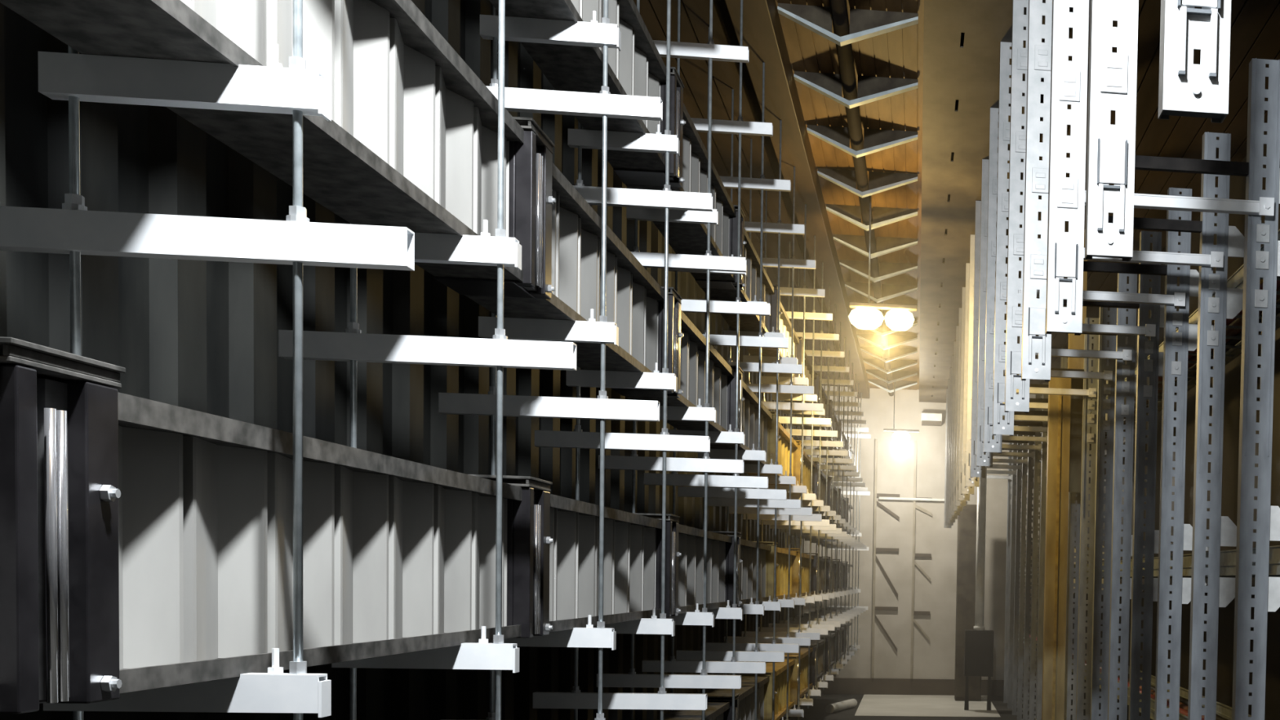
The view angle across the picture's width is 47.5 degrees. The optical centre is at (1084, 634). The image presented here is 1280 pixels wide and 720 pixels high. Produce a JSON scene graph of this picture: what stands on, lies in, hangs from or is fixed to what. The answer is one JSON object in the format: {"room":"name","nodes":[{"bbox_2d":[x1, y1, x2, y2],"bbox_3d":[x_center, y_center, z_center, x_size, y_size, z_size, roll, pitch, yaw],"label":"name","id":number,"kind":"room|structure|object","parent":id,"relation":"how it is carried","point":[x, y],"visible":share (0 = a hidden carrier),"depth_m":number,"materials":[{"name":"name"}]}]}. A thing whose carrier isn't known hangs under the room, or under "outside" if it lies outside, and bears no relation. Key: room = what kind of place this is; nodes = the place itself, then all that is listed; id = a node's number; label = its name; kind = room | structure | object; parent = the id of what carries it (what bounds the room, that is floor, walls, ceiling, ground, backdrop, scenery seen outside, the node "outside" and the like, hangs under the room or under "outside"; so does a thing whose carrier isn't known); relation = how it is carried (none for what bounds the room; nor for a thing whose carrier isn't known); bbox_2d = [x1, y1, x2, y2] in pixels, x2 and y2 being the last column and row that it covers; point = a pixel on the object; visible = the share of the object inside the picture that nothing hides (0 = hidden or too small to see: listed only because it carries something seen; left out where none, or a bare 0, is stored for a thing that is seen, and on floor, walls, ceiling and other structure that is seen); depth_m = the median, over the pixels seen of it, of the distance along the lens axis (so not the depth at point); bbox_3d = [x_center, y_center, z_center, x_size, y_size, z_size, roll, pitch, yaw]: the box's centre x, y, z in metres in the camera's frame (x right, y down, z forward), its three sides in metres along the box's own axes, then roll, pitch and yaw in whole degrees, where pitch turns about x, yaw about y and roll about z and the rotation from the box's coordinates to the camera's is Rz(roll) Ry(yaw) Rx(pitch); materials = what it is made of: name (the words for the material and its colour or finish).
{"room":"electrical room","nodes":[
{"label":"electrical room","id":0,"kind":"room"},
{"bbox_2d":[0,0,801,719],"bbox_3d":[-4.861,-1.685,14.098,0.230,8.070,41.300,1,2,-7],"label":"wall","id":1,"kind":"structure","parent":0,"point":[200,335],"depth_m":6.59,"materials":[{"name":"metal"}]},
{"bbox_2d":[800,385,1042,679],"bbox_3d":[-4.055,-2.464,34.845,6.700,8.070,0.300,1,2,-7],"label":"wall","id":2,"kind":"structure","parent":0,"point":[935,658],"depth_m":34.64,"materials":[{"name":"paint"}]},
{"bbox_2d":[871,439,899,678],"bbox_3d":[-5.128,-1.955,34.533,0.650,6.170,0.090,1,2,-7],"label":"wall frame","id":3,"kind":"object","parent":2,"relation":"attached to","point":[876,495],"visible":1,"depth_m":34.48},
{"bbox_2d":[910,440,932,678],"bbox_3d":[-4.220,-1.940,34.648,0.480,6.170,0.090,1,2,-7],"label":"wall frame","id":4,"kind":"object","parent":2,"relation":"attached to","point":[927,555],"visible":1,"depth_m":34.60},
{"bbox_2d":[808,677,1035,696],"bbox_3d":[-4.117,1.364,34.823,6.700,0.420,0.040,1,2,-7],"label":"baseboard","id":5,"kind":"structure","parent":2,"relation":"attached to","point":[838,686],"depth_m":34.72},
{"bbox_2d":[779,693,1072,719],"bbox_3d":[-1.593,2.451,14.678,7.000,0.106,41.300,1,2,-7],"label":"floor","id":6,"kind":"structure","parent":0,"point":[919,705],"depth_m":30.96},
{"bbox_2d":[954,504,981,701],"bbox_3d":[-2.878,-0.806,33.487,0.650,4.899,0.620,1,2,-7],"label":"tall cabinet","id":7,"kind":"object","parent":6,"relation":"on","point":[966,520],"visible":0.49,"depth_m":33.16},
{"bbox_2d":[964,468,993,710],"bbox_3d":[-2.411,-1.147,30.912,0.660,5.799,0.415,1,2,-7],"label":"vertical post","id":8,"kind":"object","parent":6,"relation":"on","point":[979,642],"visible":0.94,"depth_m":30.79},
{"bbox_2d":[986,442,1022,702],"bbox_3d":[-2.353,-1.606,32.887,1.835,6.579,0.195,1,2,-7],"label":"upright","id":9,"kind":"object","parent":6,"relation":"on","point":[1009,477],"visible":0.37,"depth_m":32.96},
{"bbox_2d":[986,435,1027,708],"bbox_3d":[-2.166,-1.545,31.400,1.835,6.579,0.195,1,2,-7],"label":"upright","id":10,"kind":"object","parent":6,"relation":"on","point":[1014,472],"visible":0.38,"depth_m":31.48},
{"bbox_2d":[985,425,1031,715],"bbox_3d":[-1.980,-1.484,29.913,1.835,6.579,0.195,1,2,-7],"label":"upright","id":11,"kind":"object","parent":6,"relation":"on","point":[1019,467],"visible":0.48,"depth_m":29.99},
{"bbox_2d":[992,420,1038,719],"bbox_3d":[-1.793,-1.423,28.426,1.835,6.579,0.195,1,2,-7],"label":"upright","id":12,"kind":"object","parent":6,"relation":"on","point":[1024,461],"visible":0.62,"depth_m":28.50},
{"bbox_2d":[992,408,1040,719],"bbox_3d":[-1.606,-1.361,26.939,1.835,6.579,0.195,1,2,-7],"label":"upright","id":13,"kind":"object","parent":6,"relation":"on","point":[1030,455],"visible":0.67,"depth_m":27.01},
{"bbox_2d":[993,382,1048,719],"bbox_3d":[-1.233,-1.239,23.965,1.835,6.579,0.195,1,2,-7],"label":"upright","id":14,"kind":"object","parent":6,"relation":"on","point":[1043,438],"visible":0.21,"depth_m":24.02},
{"bbox_2d":[1001,394,1042,719],"bbox_3d":[-1.419,-1.300,25.452,1.835,6.579,0.195,1,2,-7],"label":"upright","id":15,"kind":"object","parent":6,"relation":"on","point":[1037,446],"visible":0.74,"depth_m":25.51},
{"bbox_2d":[1002,383,1092,719],"bbox_3d":[-0.673,-1.055,19.504,1.835,6.579,0.195,1,2,-7],"label":"upright","id":16,"kind":"object","parent":6,"relation":"on","point":[1072,529],"visible":0.28,"depth_m":19.60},
{"bbox_2d":[1041,377,1071,719],"bbox_3d":[-0.398,-0.676,18.658,0.300,5.899,0.172,1,2,-7],"label":"post","id":17,"kind":"object","parent":6,"relation":"on","point":[1059,406],"visible":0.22,"depth_m":18.57,"materials":[{"name":"gold metal"}]},
{"bbox_2d":[1016,317,1107,719],"bbox_3d":[-0.486,-0.994,18.017,1.835,6.579,0.195,1,2,-7],"label":"upright","id":18,"kind":"object","parent":6,"relation":"on","point":[1090,389],"visible":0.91,"depth_m":18.07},
{"bbox_2d":[1003,306,1135,719],"bbox_3d":[-0.299,-0.932,16.530,1.835,6.579,0.195,1,2,-7],"label":"upright","id":19,"kind":"object","parent":6,"relation":"on","point":[1104,406],"visible":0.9,"depth_m":16.58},
{"bbox_2d":[1035,273,1149,719],"bbox_3d":[-0.113,-0.871,15.043,1.835,6.579,0.195,1,2,-7],"label":"upright","id":20,"kind":"object","parent":6,"relation":"on","point":[1123,352],"visible":0.89,"depth_m":15.09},
{"bbox_2d":[1017,187,1214,719],"bbox_3d":[0.261,-0.749,12.068,1.835,6.579,0.195,1,2,-7],"label":"upright","id":21,"kind":"object","parent":6,"relation":"on","point":[1185,340],"visible":0.86,"depth_m":12.11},
{"bbox_2d":[1062,231,1177,719],"bbox_3d":[0.074,-0.810,13.556,1.835,6.579,0.195,1,2,-7],"label":"upright","id":22,"kind":"object","parent":6,"relation":"on","point":[1153,367],"visible":0.89,"depth_m":13.60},
{"bbox_2d":[1037,132,1244,719],"bbox_3d":[0.448,-0.688,10.581,1.835,6.579,0.195,1,2,-7],"label":"upright","id":23,"kind":"object","parent":6,"relation":"on","point":[1227,303],"visible":0.91,"depth_m":10.62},
{"bbox_2d":[1084,57,1279,719],"bbox_3d":[0.634,-0.626,9.094,1.835,6.579,0.195,1,2,-7],"label":"upright","id":24,"kind":"object","parent":6,"relation":"on","point":[1258,202],"visible":0.94,"depth_m":9.12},
{"bbox_2d":[1019,545,1279,578],"bbox_3d":[0.347,-0.987,20.681,0.700,0.210,28.000,1,2,-7],"label":"cable tray","id":25,"kind":"object","parent":24,"relation":"attached to","point":[1227,557],"visible":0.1,"depth_m":11.27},
{"bbox_2d":[1021,229,1279,488],"bbox_3d":[0.398,-3.280,20.593,0.700,0.210,28.000,1,2,-7],"label":"cable tray","id":26,"kind":"object","parent":24,"relation":"attached to","point":[1236,280],"visible":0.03,"depth_m":13.38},
{"bbox_2d":[633,0,1279,394],"bbox_3d":[-1.416,-5.586,14.370,7.000,0.145,41.300,1,2,-7],"label":"ceiling","id":27,"kind":"structure","parent":0,"point":[1255,24],"depth_m":14.26,"materials":[{"name":"wood"}]},
{"bbox_2d":[0,0,414,719],"bbox_3d":[-2.050,-1.724,3.061,0.960,6.719,0.052,1,2,-7],"label":"hanger","id":28,"kind":"object","parent":27,"relation":"hanging from","point":[73,77],"visible":0.98,"depth_m":3.08,"materials":[{"name":"metal"}]},
{"bbox_2d":[0,337,521,714],"bbox_3d":[-2.192,-0.249,3.780,0.390,0.644,3.080,1,2,-7],"label":"duct section","id":29,"kind":"object","parent":28,"relation":"hanging from","point":[145,544],"visible":1,"depth_m":3.01,"materials":[{"name":"metal"}]},
{"bbox_2d":[0,0,524,281],"bbox_3d":[-2.161,-1.653,3.726,0.390,0.644,3.080,1,2,-7],"label":"duct section","id":30,"kind":"object","parent":28,"relation":"attached to","point":[410,140],"visible":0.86,"depth_m":3.96,"materials":[{"name":"metal"}]},
{"bbox_2d":[278,0,576,719],"bbox_3d":[-2.240,-1.786,4.575,0.960,6.719,0.052,1,2,-7],"label":"hanger","id":31,"kind":"object","parent":27,"relation":"hanging from","point":[352,345],"visible":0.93,"depth_m":4.60,"materials":[{"name":"metal"}]},
{"bbox_2d":[438,0,662,719],"bbox_3d":[-2.431,-1.849,6.088,0.960,6.719,0.052,1,2,-7],"label":"hanger","id":32,"kind":"object","parent":27,"relation":"hanging from","point":[604,104],"visible":0.85,"depth_m":6.08,"materials":[{"name":"metal"}]},
{"bbox_2d":[435,116,664,373],"bbox_3d":[-2.542,-1.778,6.759,0.390,0.644,3.080,1,2,-7],"label":"duct section","id":33,"kind":"object","parent":32,"relation":"hanging from","point":[558,233],"visible":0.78,"depth_m":6.18,"materials":[{"name":"metal"}]},
{"bbox_2d":[468,474,662,637],"bbox_3d":[-2.573,-0.374,6.813,0.390,0.644,3.080,1,2,-7],"label":"duct section","id":34,"kind":"object","parent":32,"relation":"hanging from","point":[553,540],"visible":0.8,"depth_m":6.32,"materials":[{"name":"metal"}]},
{"bbox_2d":[489,0,666,171],"bbox_3d":[-2.512,-3.122,6.708,0.390,0.644,3.080,1,2,-7],"label":"duct section","id":35,"kind":"object","parent":32,"relation":"attached to","point":[638,69],"visible":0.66,"depth_m":7.02,"materials":[{"name":"metal"}]},
{"bbox_2d":[533,0,712,719],"bbox_3d":[-2.621,-1.911,7.602,0.960,6.719,0.052,1,2,-7],"label":"hanger","id":36,"kind":"object","parent":27,"relation":"hanging from","point":[667,144],"visible":0.95,"depth_m":7.61,"materials":[{"name":"metal"}]},
{"bbox_2d":[596,0,748,719],"bbox_3d":[-2.811,-1.973,9.116,0.960,6.719,0.052,1,2,-7],"label":"hanger","id":37,"kind":"object","parent":27,"relation":"hanging from","point":[710,51],"visible":0.8,"depth_m":9.12,"materials":[{"name":"metal"}]},
{"bbox_2d":[611,286,734,431],"bbox_3d":[-2.922,-1.903,9.793,0.390,0.644,3.080,1,2,-7],"label":"duct section","id":38,"kind":"object","parent":37,"relation":"hanging from","point":[686,345],"visible":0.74,"depth_m":9.38,"materials":[{"name":"metal"}]},
{"bbox_2d":[613,66,736,281],"bbox_3d":[-2.893,-3.247,9.741,0.390,0.644,3.080,1,2,-7],"label":"duct section","id":39,"kind":"object","parent":37,"relation":"hanging from","point":[688,171],"visible":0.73,"depth_m":9.53,"materials":[{"name":"metal"}]},
{"bbox_2d":[631,512,732,617],"bbox_3d":[-2.953,-0.499,9.847,0.390,0.644,3.080,1,2,-7],"label":"duct section","id":40,"kind":"object","parent":37,"relation":"on","point":[684,544],"visible":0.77,"depth_m":9.56,"materials":[{"name":"metal"}]},
{"bbox_2d":[656,701,730,719],"bbox_3d":[-2.984,0.909,9.901,0.390,0.644,3.080,1,2,-7],"label":"duct section","id":41,"kind":"object","parent":37,"relation":"attached to","point":[714,711],"visible":0.83,"depth_m":10.50,"materials":[{"name":"metal"}]},
{"bbox_2d":[642,0,773,719],"bbox_3d":[-3.001,-2.035,10.630,0.960,6.719,0.052,1,2,-7],"label":"hanger","id":42,"kind":"object","parent":27,"relation":"hanging from","point":[740,127],"visible":0.63,"depth_m":10.63,"materials":[{"name":"metal"}]},
{"bbox_2d":[675,26,791,719],"bbox_3d":[-3.191,-2.098,12.144,0.960,6.719,0.052,1,2,-7],"label":"hanger","id":43,"kind":"object","parent":27,"relation":"hanging from","point":[762,184],"visible":0.73,"depth_m":12.15,"materials":[{"name":"metal"}]},
{"bbox_2d":[695,675,769,719],"bbox_3d":[-3.365,0.784,12.935,0.390,0.644,3.080,1,2,-7],"label":"duct section","id":44,"kind":"object","parent":43,"relation":"attached to","point":[744,696],"visible":0.5,"depth_m":12.87,"materials":[{"name":"metal"}]},
{"bbox_2d":[694,204,774,332],"bbox_3d":[-3.274,-3.372,12.775,0.390,0.644,3.080,1,2,-7],"label":"duct section","id":45,"kind":"object","parent":43,"relation":"attached to","point":[749,286],"visible":0.49,"depth_m":12.39,"materials":[{"name":"metal"}]},
{"bbox_2d":[708,530,771,607],"bbox_3d":[-3.334,-0.624,12.880,0.390,0.644,3.080,1,2,-7],"label":"duct section","id":46,"kind":"object","parent":43,"relation":"attached to","point":[746,550],"visible":0.44,"depth_m":12.77,"materials":[{"name":"metal"}]},
{"bbox_2d":[710,365,773,464],"bbox_3d":[-3.303,-2.028,12.826,0.390,0.644,3.080,1,2,-7],"label":"duct section","id":47,"kind":"object","parent":43,"relation":"attached to","point":[748,402],"visible":0.36,"depth_m":12.67,"materials":[{"name":"metal"}]},
{"bbox_2d":[706,88,804,719],"bbox_3d":[-3.381,-2.160,13.658,0.960,6.719,0.052,1,2,-7],"label":"hanger","id":48,"kind":"object","parent":27,"relation":"hanging from","point":[779,228],"visible":0.71,"depth_m":13.65,"materials":[{"name":"metal"}]},
{"bbox_2d":[724,138,815,719],"bbox_3d":[-3.571,-2.223,15.171,0.960,6.719,0.052,1,2,-7],"label":"hanger","id":49,"kind":"object","parent":27,"relation":"hanging from","point":[793,263],"visible":0.72,"depth_m":15.16,"materials":[{"name":"metal"}]},
{"bbox_2d":[737,659,795,719],"bbox_3d":[-3.746,0.659,15.968,0.390,0.644,3.080,1,2,-7],"label":"duct section","id":50,"kind":"object","parent":49,"relation":"attached to","point":[780,668],"visible":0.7,"depth_m":15.90,"materials":[{"name":"metal"}]},
{"bbox_2d":[744,284,799,385],"bbox_3d":[-3.655,-3.497,15.809,0.390,0.644,3.080,1,2,-7],"label":"duct section","id":51,"kind":"object","parent":49,"relation":"attached to","point":[785,325],"visible":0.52,"depth_m":15.05,"materials":[{"name":"metal"}]},
{"bbox_2d":[746,410,797,485],"bbox_3d":[-3.684,-2.153,15.860,0.390,0.644,3.080,1,2,-7],"label":"duct section","id":52,"kind":"object","parent":49,"relation":"attached to","point":[784,437],"visible":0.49,"depth_m":15.74,"materials":[{"name":"metal"}]},
{"bbox_2d":[753,541,796,601],"bbox_3d":[-3.715,-0.749,15.914,0.390,0.644,3.080,1,2,-7],"label":"duct section","id":53,"kind":"object","parent":49,"relation":"attached to","point":[782,554],"visible":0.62,"depth_m":15.82,"materials":[{"name":"metal"}]},
{"bbox_2d":[742,190,825,719],"bbox_3d":[-3.761,-2.285,16.685,0.960,6.719,0.052,1,2,-7],"label":"hanger","id":54,"kind":"object","parent":27,"relation":"hanging from","point":[804,291],"visible":0.67,"depth_m":16.68,"materials":[{"name":"metal"}]},
{"bbox_2d":[757,213,832,708],"bbox_3d":[-3.951,-2.347,18.199,0.960,6.719,0.052,1,2,-7],"label":"hanger","id":55,"kind":"object","parent":27,"relation":"hanging from","point":[813,316],"visible":0.59,"depth_m":18.20,"materials":[{"name":"metal"}]},
{"bbox_2d":[781,547,813,597],"bbox_3d":[-4.096,-0.874,18.948,0.390,0.644,3.080,1,2,-7],"label":"duct section","id":56,"kind":"object","parent":55,"relation":"hanging from","point":[805,557],"visible":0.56,"depth_m":17.66,"materials":[{"name":"metal"}]},
{"bbox_2d":[784,647,813,705],"bbox_3d":[-4.127,0.534,19.002,0.390,0.644,3.080,1,2,-7],"label":"duct section","id":57,"kind":"object","parent":55,"relation":"hanging from","point":[803,651],"visible":0.5,"depth_m":18.68,"materials":[{"name":"metal"}]},
{"bbox_2d":[784,336,817,403],"bbox_3d":[-4.036,-3.622,18.842,0.390,0.644,3.080,1,2,-7],"label":"duct section","id":58,"kind":"object","parent":55,"relation":"hanging from","point":[798,348],"visible":0.3,"depth_m":18.74,"materials":[{"name":"metal"}]},
{"bbox_2d":[786,440,815,493],"bbox_3d":[-4.065,-2.278,18.894,0.390,0.644,3.080,1,2,-7],"label":"duct section","id":59,"kind":"object","parent":55,"relation":"hanging from","point":[797,451],"visible":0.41,"depth_m":17.52,"materials":[{"name":"metal"}]},
{"bbox_2d":[724,0,870,398],"bbox_3d":[-3.138,-5.392,14.009,0.340,0.279,40.999,1,2,-7],"label":"beam","id":60,"kind":"structure","parent":27,"relation":"attached to","point":[762,32],"depth_m":14.48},
{"bbox_2d":[768,241,839,698],"bbox_3d":[-4.141,-2.410,19.713,0.960,6.719,0.052,1,2,-7],"label":"hanger","id":61,"kind":"object","parent":27,"relation":"hanging from","point":[823,336],"visible":0.59,"depth_m":19.71,"materials":[{"name":"metal"}]},
{"bbox_2d":[778,268,844,690],"bbox_3d":[-4.331,-2.472,21.227,0.960,6.719,0.052,1,2,-7],"label":"hanger","id":62,"kind":"object","parent":27,"relation":"hanging from","point":[828,353],"visible":0.56,"depth_m":21.23,"materials":[{"name":"metal"}]},
{"bbox_2d":[800,639,826,686],"bbox_3d":[-4.508,0.409,22.035,0.390,0.644,3.080,1,2,-7],"label":"duct section","id":63,"kind":"object","parent":62,"relation":"hanging from","point":[813,642],"visible":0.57,"depth_m":20.73,"materials":[{"name":"metal"}]},
{"bbox_2d":[802,552,827,595],"bbox_3d":[-4.477,-0.999,21.981,0.390,0.644,3.080,1,2,-7],"label":"duct section","id":64,"kind":"object","parent":62,"relation":"hanging from","point":[814,571],"visible":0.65,"depth_m":20.58,"materials":[{"name":"metal"}]},
{"bbox_2d":[789,286,849,683],"bbox_3d":[-4.521,-2.534,22.741,0.960,6.719,0.052,1,2,-7],"label":"hanger","id":65,"kind":"object","parent":27,"relation":"hanging from","point":[833,369],"visible":0.56,"depth_m":22.74,"materials":[{"name":"metal"}]},
{"bbox_2d":[796,321,853,676],"bbox_3d":[-4.711,-2.597,24.255,0.960,6.719,0.052,1,2,-7],"label":"hanger","id":66,"kind":"object","parent":27,"relation":"hanging from","point":[839,382],"visible":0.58,"depth_m":24.26,"materials":[{"name":"metal"}]},
{"bbox_2d":[803,321,857,671],"bbox_3d":[-4.901,-2.659,25.768,0.960,6.719,0.052,1,2,-7],"label":"hanger","id":67,"kind":"object","parent":27,"relation":"hanging from","point":[843,393],"visible":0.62,"depth_m":25.77,"materials":[{"name":"metal"}]},
{"bbox_2d":[810,340,860,666],"bbox_3d":[-5.091,-2.721,27.282,0.960,6.719,0.052,1,2,-7],"label":"hanger","id":68,"kind":"object","parent":27,"relation":"hanging from","point":[847,403],"visible":0.54,"depth_m":27.29,"materials":[{"name":"metal"}]},
{"bbox_2d":[816,348,863,661],"bbox_3d":[-5.281,-2.784,28.796,0.960,6.719,0.052,1,2,-7],"label":"hanger","id":69,"kind":"object","parent":27,"relation":"hanging from","point":[851,412],"visible":0.52,"depth_m":28.79,"materials":[{"name":"metal"}]},
{"bbox_2d":[821,373,866,657],"bbox_3d":[-5.471,-2.846,30.310,0.960,6.719,0.052,1,2,-7],"label":"hanger","id":70,"kind":"object","parent":27,"relation":"hanging from","point":[855,420],"visible":0.43,"depth_m":30.31,"materials":[{"name":"metal"}]},
{"bbox_2d":[825,372,868,653],"bbox_3d":[-5.662,-2.908,31.824,0.960,6.719,0.052,1,2,-7],"label":"hanger","id":71,"kind":"object","parent":27,"relation":"hanging from","point":[857,428],"visible":0.45,"depth_m":31.82,"materials":[{"name":"metal"}]},
{"bbox_2d":[775,0,924,390],"bbox_3d":[-2.342,-5.516,14.104,1.259,0.014,40.999,1,2,-7],"label":"planks","id":72,"kind":"object","parent":27,"relation":"attached to","point":[899,53],"visible":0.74,"depth_m":14.35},
{"bbox_2d":[777,3,918,46],"bbox_3d":[-2.034,-5.246,11.502,1.192,0.306,0.090,1,2,-7],"label":"joist","id":73,"kind":"object","parent":72,"relation":"attached to","point":[864,24],"visible":0.95,"depth_m":11.49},
{"bbox_2d":[829,0,893,395],"bbox_3d":[-2.424,-5.380,14.100,0.139,0.139,40.800,1,2,-7],"label":"ceiling beam","id":74,"kind":"structure","parent":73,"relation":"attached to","point":[838,8],"depth_m":14.14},
{"bbox_2d":[793,71,918,108],"bbox_3d":[-2.225,-5.309,13.028,1.192,0.306,0.090,1,2,-7],"label":"joist","id":75,"kind":"object","parent":72,"relation":"attached to","point":[869,89],"visible":0.96,"depth_m":13.02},
{"bbox_2d":[806,124,917,158],"bbox_3d":[-2.417,-5.372,14.555,1.192,0.306,0.090,1,2,-7],"label":"joist","id":76,"kind":"object","parent":72,"relation":"attached to","point":[875,140],"visible":0.95,"depth_m":14.54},
{"bbox_2d":[817,168,917,197],"bbox_3d":[-2.609,-5.435,16.082,1.192,0.306,0.090,1,2,-7],"label":"joist","id":77,"kind":"object","parent":72,"relation":"attached to","point":[878,182],"visible":0.95,"depth_m":16.07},
{"bbox_2d":[826,204,917,231],"bbox_3d":[-2.800,-5.498,17.609,1.192,0.306,0.090,1,2,-7],"label":"joist","id":78,"kind":"object","parent":72,"relation":"attached to","point":[882,216],"visible":0.92,"depth_m":17.60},
{"bbox_2d":[833,234,917,258],"bbox_3d":[-2.992,-5.561,19.135,1.192,0.306,0.090,1,2,-7],"label":"joist","id":79,"kind":"object","parent":72,"relation":"attached to","point":[885,245],"visible":0.89,"depth_m":19.12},
{"bbox_2d":[839,259,917,282],"bbox_3d":[-3.184,-5.623,20.662,1.192,0.306,0.090,1,2,-7],"label":"joist","id":80,"kind":"object","parent":72,"relation":"attached to","point":[886,269],"visible":0.87,"depth_m":20.65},
{"bbox_2d":[844,282,917,302],"bbox_3d":[-3.375,-5.686,22.189,1.192,0.306,0.090,1,2,-7],"label":"joist","id":81,"kind":"object","parent":72,"relation":"attached to","point":[888,291],"visible":0.94,"depth_m":22.18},
{"bbox_2d":[848,195,917,331],"bbox_3d":[-2.498,-4.713,16.640,0.848,1.809,0.306,1,2,-7],"label":"pendant lamp","id":82,"kind":"object","parent":72,"relation":"hanging from","point":[865,316],"visible":0.97,"depth_m":16.59,"materials":[{"name":"metal"}]},
{"bbox_2d":[829,385,871,650],"bbox_3d":[-5.852,-2.971,33.338,0.960,6.719,0.052,1,2,-7],"label":"hanger","id":83,"kind":"object","parent":27,"relation":"hanging from","point":[860,436],"visible":0.41,"depth_m":33.34,"materials":[{"name":"metal"}]},
{"bbox_2d":[857,333,917,350],"bbox_3d":[-3.950,-5.875,26.769,1.192,0.306,0.090,1,2,-7],"label":"joist","id":84,"kind":"object","parent":27,"relation":"attached to","point":[894,340],"visible":0.94,"depth_m":26.76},
{"bbox_2d":[860,346,917,362],"bbox_3d":[-4.142,-5.938,28.296,1.192,0.306,0.090,1,2,-7],"label":"joist","id":85,"kind":"object","parent":27,"relation":"attached to","point":[895,353],"visible":0.93,"depth_m":28.28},
{"bbox_2d":[919,0,1045,403],"bbox_3d":[-1.227,-5.340,14.277,1.000,0.319,40.850,1,2,-7],"label":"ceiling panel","id":86,"kind":"object","parent":27,"relation":"attached to","point":[968,73],"visible":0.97,"depth_m":14.16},
{"bbox_2d":[950,341,959,515],"bbox_3d":[-2.456,-3.980,25.743,0.178,3.329,0.091,1,2,-7],"label":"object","id":87,"kind":"structure","parent":86,"relation":"hanging from","point":[953,513],"depth_m":25.71,"materials":[{"name":"metal"}]},
{"bbox_2d":[952,325,963,511],"bbox_3d":[-2.257,-3.915,24.157,0.178,3.329,0.091,1,2,-7],"label":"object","id":88,"kind":"structure","parent":86,"relation":"hanging from","point":[954,508],"depth_m":24.13,"materials":[{"name":"metal"}]},
{"bbox_2d":[955,307,965,506],"bbox_3d":[-2.058,-3.849,22.571,0.178,3.329,0.091,1,2,-7],"label":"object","id":89,"kind":"structure","parent":86,"relation":"hanging from","point":[957,503],"depth_m":22.54,"materials":[{"name":"metal"}]},
{"bbox_2d":[958,287,969,501],"bbox_3d":[-1.859,-3.784,20.985,0.178,3.329,0.091,1,2,-7],"label":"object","id":90,"kind":"structure","parent":86,"relation":"hanging from","point":[961,496],"depth_m":20.95,"materials":[{"name":"metal"}]},
{"bbox_2d":[961,262,973,494],"bbox_3d":[-1.659,-3.719,19.398,0.178,3.329,0.091,1,2,-7],"label":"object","id":91,"kind":"structure","parent":86,"relation":"hanging from","point":[965,490],"depth_m":19.37,"materials":[{"name":"metal"}]},
{"bbox_2d":[965,234,979,486],"bbox_3d":[-1.460,-3.653,17.812,0.178,3.329,0.091,1,2,-7],"label":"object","id":92,"kind":"structure","parent":86,"relation":"hanging from","point":[975,481],"depth_m":17.78,"materials":[{"name":"metal"}]},
{"bbox_2d":[970,200,985,477],"bbox_3d":[-1.261,-3.588,16.226,0.178,3.329,0.091,1,2,-7],"label":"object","id":93,"kind":"structure","parent":86,"relation":"hanging from","point":[979,472],"depth_m":16.19,"materials":[{"name":"metal"}]},
{"bbox_2d":[976,159,997,466],"bbox_3d":[-1.062,-3.523,14.640,0.178,3.329,0.091,1,2,-7],"label":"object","id":94,"kind":"structure","parent":86,"relation":"hanging from","point":[982,460],"depth_m":14.61,"materials":[{"name":"metal"}]},
{"bbox_2d":[983,107,1008,453],"bbox_3d":[-0.863,-3.457,13.053,0.178,3.329,0.091,1,2,-7],"label":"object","id":95,"kind":"structure","parent":86,"relation":"hanging from","point":[990,445],"depth_m":13.02,"materials":[{"name":"metal"}]},
{"bbox_2d":[992,41,1013,435],"bbox_3d":[-0.664,-3.392,11.467,0.178,3.329,0.091,1,2,-7],"label":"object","id":96,"kind":"structure","parent":86,"relation":"hanging from","point":[1006,427],"depth_m":11.44,"materials":[{"name":"metal"}]},
{"bbox_2d":[1004,0,1029,413],"bbox_3d":[-0.465,-3.327,9.881,0.178,3.329,0.091,1,2,-7],"label":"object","id":97,"kind":"structure","parent":86,"relation":"hanging from","point":[1014,402],"depth_m":9.86,"materials":[{"name":"metal"}]},
{"bbox_2d":[1021,0,1052,381],"bbox_3d":[-0.266,-3.261,8.295,0.178,3.329,0.091,1,2,-7],"label":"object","id":98,"kind":"structure","parent":86,"relation":"hanging from","point":[1039,53],"depth_m":8.28,"materials":[{"name":"metal"}]},
{"bbox_2d":[1045,0,1088,335],"bbox_3d":[-0.066,-3.196,6.708,0.178,3.329,0.091,1,2,-7],"label":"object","id":99,"kind":"structure","parent":86,"relation":"hanging from","point":[1068,79],"depth_m":6.71,"materials":[{"name":"metal"}]},
{"bbox_2d":[1084,0,1138,261],"bbox_3d":[0.133,-3.131,5.122,0.178,3.329,0.091,1,2,-7],"label":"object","id":100,"kind":"structure","parent":86,"relation":"hanging from","point":[1112,80],"depth_m":5.14,"materials":[{"name":"metal"}]},
{"bbox_2d":[1158,0,1231,123],"bbox_3d":[0.332,-3.065,3.536,0.178,3.329,0.091,1,2,-7],"label":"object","id":101,"kind":"structure","parent":86,"relation":"hanging from","point":[1186,88],"depth_m":3.56,"materials":[{"name":"metal"}]},
{"bbox_2d":[1067,229,1087,493],"bbox_3d":[-0.105,-3.822,18.682,0.230,3.650,0.140,1,2,-7],"label":"hanger","id":102,"kind":"object","parent":27,"relation":"hanging from","point":[1075,342],"visible":0.3,"depth_m":18.64,"materials":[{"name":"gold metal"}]},
{"bbox_2d":[1017,631,1251,719],"bbox_3d":[0.313,0.566,20.741,0.700,0.210,28.000,1,2,-7],"label":"cable tray","id":103,"kind":"object","parent":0,"point":[1223,710],"visible":0.06,"depth_m":14.59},
{"bbox_2d":[1071,131,1279,719],"bbox_3d":[1.895,-1.569,14.951,0.150,8.070,41.300,1,2,-7],"label":"wall","id":104,"kind":"structure","parent":0,"point":[1237,184],"depth_m":15.86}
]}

